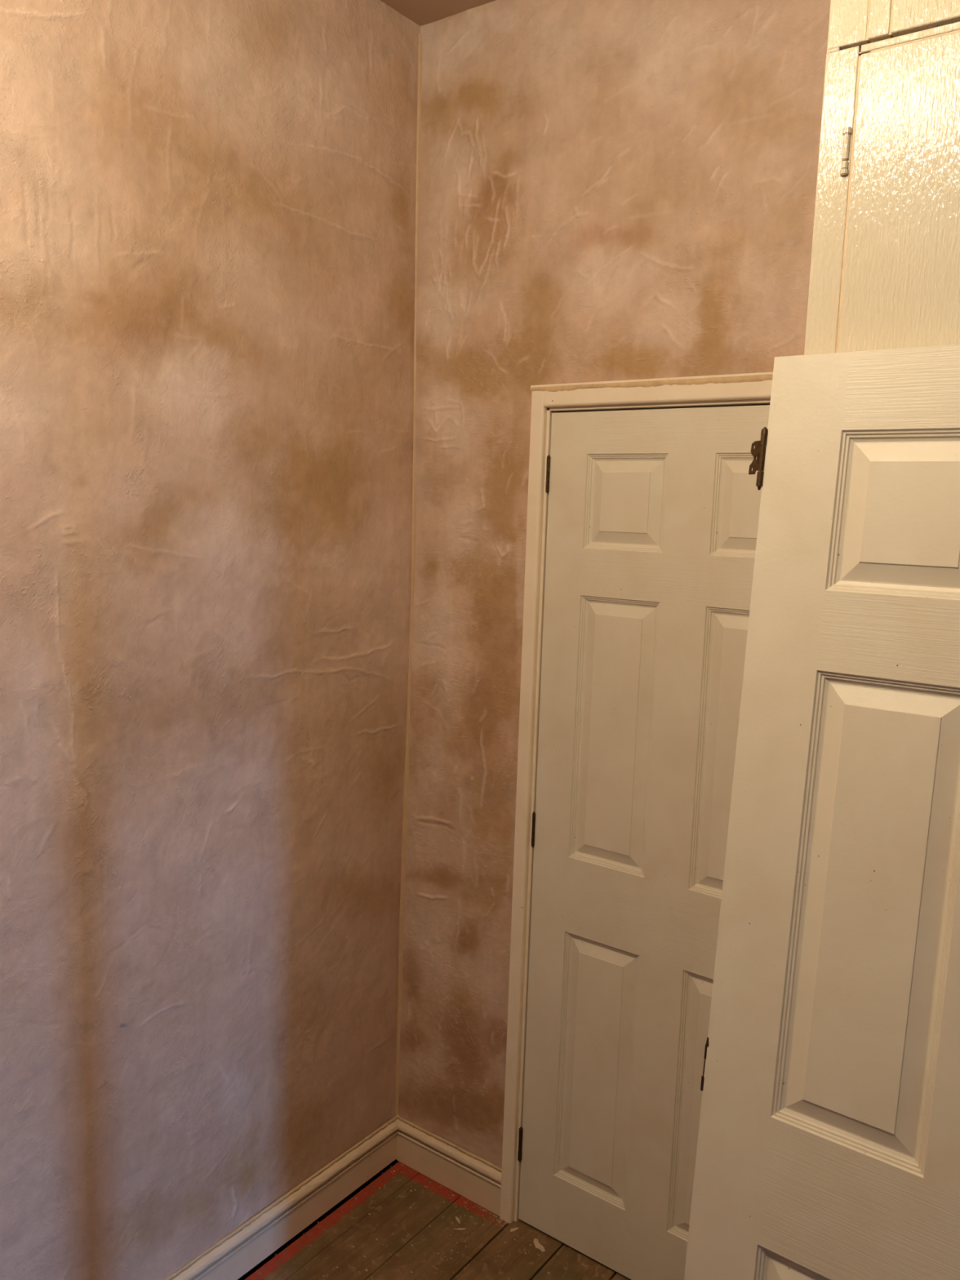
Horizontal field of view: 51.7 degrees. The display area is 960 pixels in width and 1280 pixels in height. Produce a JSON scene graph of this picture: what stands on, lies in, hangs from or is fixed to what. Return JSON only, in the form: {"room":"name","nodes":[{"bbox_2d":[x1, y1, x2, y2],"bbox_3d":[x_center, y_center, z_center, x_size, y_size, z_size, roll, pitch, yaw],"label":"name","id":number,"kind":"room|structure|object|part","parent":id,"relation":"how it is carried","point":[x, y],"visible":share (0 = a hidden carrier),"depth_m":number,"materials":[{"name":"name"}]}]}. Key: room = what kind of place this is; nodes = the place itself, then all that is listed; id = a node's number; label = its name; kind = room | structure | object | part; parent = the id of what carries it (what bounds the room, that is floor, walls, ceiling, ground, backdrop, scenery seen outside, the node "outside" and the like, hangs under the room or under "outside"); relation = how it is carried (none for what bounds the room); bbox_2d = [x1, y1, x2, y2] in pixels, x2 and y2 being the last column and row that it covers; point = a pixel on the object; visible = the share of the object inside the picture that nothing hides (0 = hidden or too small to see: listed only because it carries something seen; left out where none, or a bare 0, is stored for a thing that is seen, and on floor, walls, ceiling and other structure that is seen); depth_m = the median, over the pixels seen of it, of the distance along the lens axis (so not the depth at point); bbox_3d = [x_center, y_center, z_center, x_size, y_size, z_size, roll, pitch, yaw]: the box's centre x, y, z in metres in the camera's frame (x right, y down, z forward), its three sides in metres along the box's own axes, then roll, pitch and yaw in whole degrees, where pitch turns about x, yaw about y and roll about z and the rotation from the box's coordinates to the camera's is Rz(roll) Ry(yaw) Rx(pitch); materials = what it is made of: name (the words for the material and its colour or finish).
{"room":"empty bedroom","nodes":[
{"label":"empty bedroom","id":0,"kind":"room"},
{"bbox_2d":[0,0,420,1279],"bbox_3d":[-1.669,0.196,0.525,0.022,2.886,5.000,7,9,36],"label":"wall","id":1,"kind":"structure","parent":0,"point":[207,207],"depth_m":1.99,"materials":[{"name":"paint"}]},
{"bbox_2d":[164,1115,399,1279],"bbox_3d":[-1.707,1.562,0.700,0.024,0.120,5.000,7,9,36],"label":"baseboard","id":2,"kind":"structure","parent":1,"relation":"attached to","point":[236,1254],"depth_m":2.38,"materials":[{"name":"paint"}]},
{"bbox_2d":[237,1159,631,1279],"bbox_3d":[-0.627,1.818,-0.015,2.850,0.120,5.300,7,9,36],"label":"floor","id":3,"kind":"structure","parent":0,"point":[314,1254],"depth_m":2.38,"materials":[{"name":"brown wood"}]},
{"bbox_2d":[275,1164,611,1279],"bbox_3d":[-0.070,1.488,2.159,0.885,0.002,0.672,7,9,36],"label":"crumbs","id":4,"kind":"object","parent":3,"relation":"on","point":[401,1164],"visible":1,"depth_m":2.46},
{"bbox_2d":[510,1226,518,1231],"bbox_3d":[0.085,1.455,2.445,0.026,0.002,0.009,-2,9,-29],"label":"flake","id":5,"kind":"object","parent":3,"relation":"on","point":[513,1229],"visible":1,"depth_m":2.44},
{"bbox_2d":[533,1238,545,1252],"bbox_3d":[0.140,1.463,2.395,0.018,0.002,0.048,-2,8,-26],"label":"flake","id":6,"kind":"object","parent":3,"relation":"on","point":[538,1246],"visible":1,"depth_m":2.39,"materials":[{"name":"beige paint"}]},
{"bbox_2d":[684,344,959,1279],"bbox_3d":[0.592,0.641,1.210,0.715,1.978,0.188,7,9,36],"label":"door","id":7,"kind":"structure","parent":3,"relation":"on","point":[828,1141],"depth_m":1.28,"materials":[{"name":"paint"}]},
{"bbox_3d":[0.434,1.141,1.318,0.194,0.618,0.011,7,5,36],"label":"panel","id":8,"kind":"part","parent":7,"relation":"part of","materials":[{"name":"paint"}]},
{"bbox_3d":[0.497,0.351,1.263,0.194,0.608,0.011,7,5,36],"label":"panel","id":9,"kind":"part","parent":7,"relation":"part of","materials":[{"name":"paint"}]},
{"bbox_3d":[0.537,-0.157,1.228,0.194,0.206,0.011,7,5,36],"label":"panel","id":10,"kind":"part","parent":7,"relation":"part of","materials":[{"name":"paint"}]},
{"bbox_2d":[804,0,959,355],"bbox_3d":[1.097,0.194,1.246,1.293,2.882,0.542,7,9,36],"label":"tall cabinet","id":11,"kind":"object","parent":3,"relation":"on","point":[885,272],"visible":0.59,"depth_m":1.26,"materials":[{"name":"beige paint"}]},
{"bbox_3d":[0.517,-0.986,1.233,0.026,0.446,0.020,7,9,36],"label":"door","id":12,"kind":"part","parent":11,"relation":"part of","materials":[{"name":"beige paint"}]},
{"bbox_3d":[0.994,-0.693,0.909,1.248,0.010,0.020,7,9,36],"label":"rail","id":13,"kind":"part","parent":11,"relation":"part of","materials":[{"name":"beige paint"}]},
{"bbox_3d":[0.764,-0.954,1.052,0.587,0.446,0.020,7,9,36],"label":"door","id":14,"kind":"part","parent":11,"relation":"part of","materials":[{"name":"beige paint"}]},
{"bbox_2d":[379,0,495,26],"bbox_3d":[-0.621,-1.157,-0.382,2.670,0.100,5.270,7,9,36],"label":"ceiling","id":15,"kind":"structure","parent":0,"point":[422,12],"depth_m":2.25,"materials":[{"name":"paint"}]},
{"bbox_2d":[398,0,831,1168],"bbox_3d":[0.796,0.108,1.806,2.462,2.886,0.014,7,9,36],"label":"wall","id":16,"kind":"structure","parent":0,"point":[611,190],"depth_m":2.23,"materials":[{"name":"paint"}]},
{"bbox_2d":[395,34,422,1115],"bbox_3d":[-0.179,-0.067,2.512,0.027,2.748,0.011,7,9,36],"label":"trim","id":17,"kind":"structure","parent":16,"relation":"attached to","point":[420,53],"depth_m":2.51,"materials":[{"name":"beige paint"}]},
{"bbox_2d":[396,1115,502,1216],"bbox_3d":[-0.089,1.368,2.588,0.362,0.124,0.024,7,9,36],"label":"baseboard","id":18,"kind":"structure","parent":16,"relation":"attached to","point":[476,1179],"depth_m":2.58,"materials":[{"name":"paint"}]},
{"bbox_3d":[0.815,0.096,1.905,2.550,2.886,0.120,7,9,36],"label":"wall","id":19,"kind":"structure","parent":0,"visible":0},
{"bbox_2d":[499,372,773,1223],"bbox_3d":[0.426,0.475,2.172,0.775,2.039,0.121,7,9,36],"label":"trim","id":20,"kind":"structure","parent":19,"relation":"attached to","point":[746,388],"depth_m":2.28,"materials":[{"name":"paint"}]},
{"bbox_2d":[517,404,769,1279],"bbox_3d":[0.408,0.502,2.156,0.693,1.970,0.043,7,9,36],"label":"door","id":21,"kind":"structure","parent":19,"relation":"in","point":[653,514],"depth_m":2.19,"materials":[{"name":"paint"}]},
{"bbox_3d":[0.270,0.997,2.303,0.194,0.618,0.011,7,9,36],"label":"panel","id":22,"kind":"part","parent":21,"relation":"part of","materials":[{"name":"paint"}]},
{"bbox_3d":[0.296,0.211,2.199,0.194,0.608,0.011,7,9,36],"label":"panel","id":23,"kind":"part","parent":21,"relation":"part of","materials":[{"name":"paint"}]},
{"bbox_3d":[0.312,-0.296,2.132,0.194,0.206,0.011,7,9,36],"label":"panel","id":24,"kind":"part","parent":21,"relation":"part of","materials":[{"name":"paint"}]},
{"bbox_3d":[0.510,1.028,2.127,0.194,0.618,0.011,7,9,36],"label":"panel","id":25,"kind":"part","parent":21,"relation":"part of","materials":[{"name":"paint"}]},
{"bbox_3d":[0.536,0.242,2.023,0.194,0.608,0.011,7,9,36],"label":"panel","id":26,"kind":"part","parent":21,"relation":"part of","materials":[{"name":"paint"}]},
{"bbox_3d":[0.553,-0.265,1.956,0.194,0.206,0.011,7,9,36],"label":"panel","id":27,"kind":"part","parent":21,"relation":"part of","materials":[{"name":"paint"}]}
]}

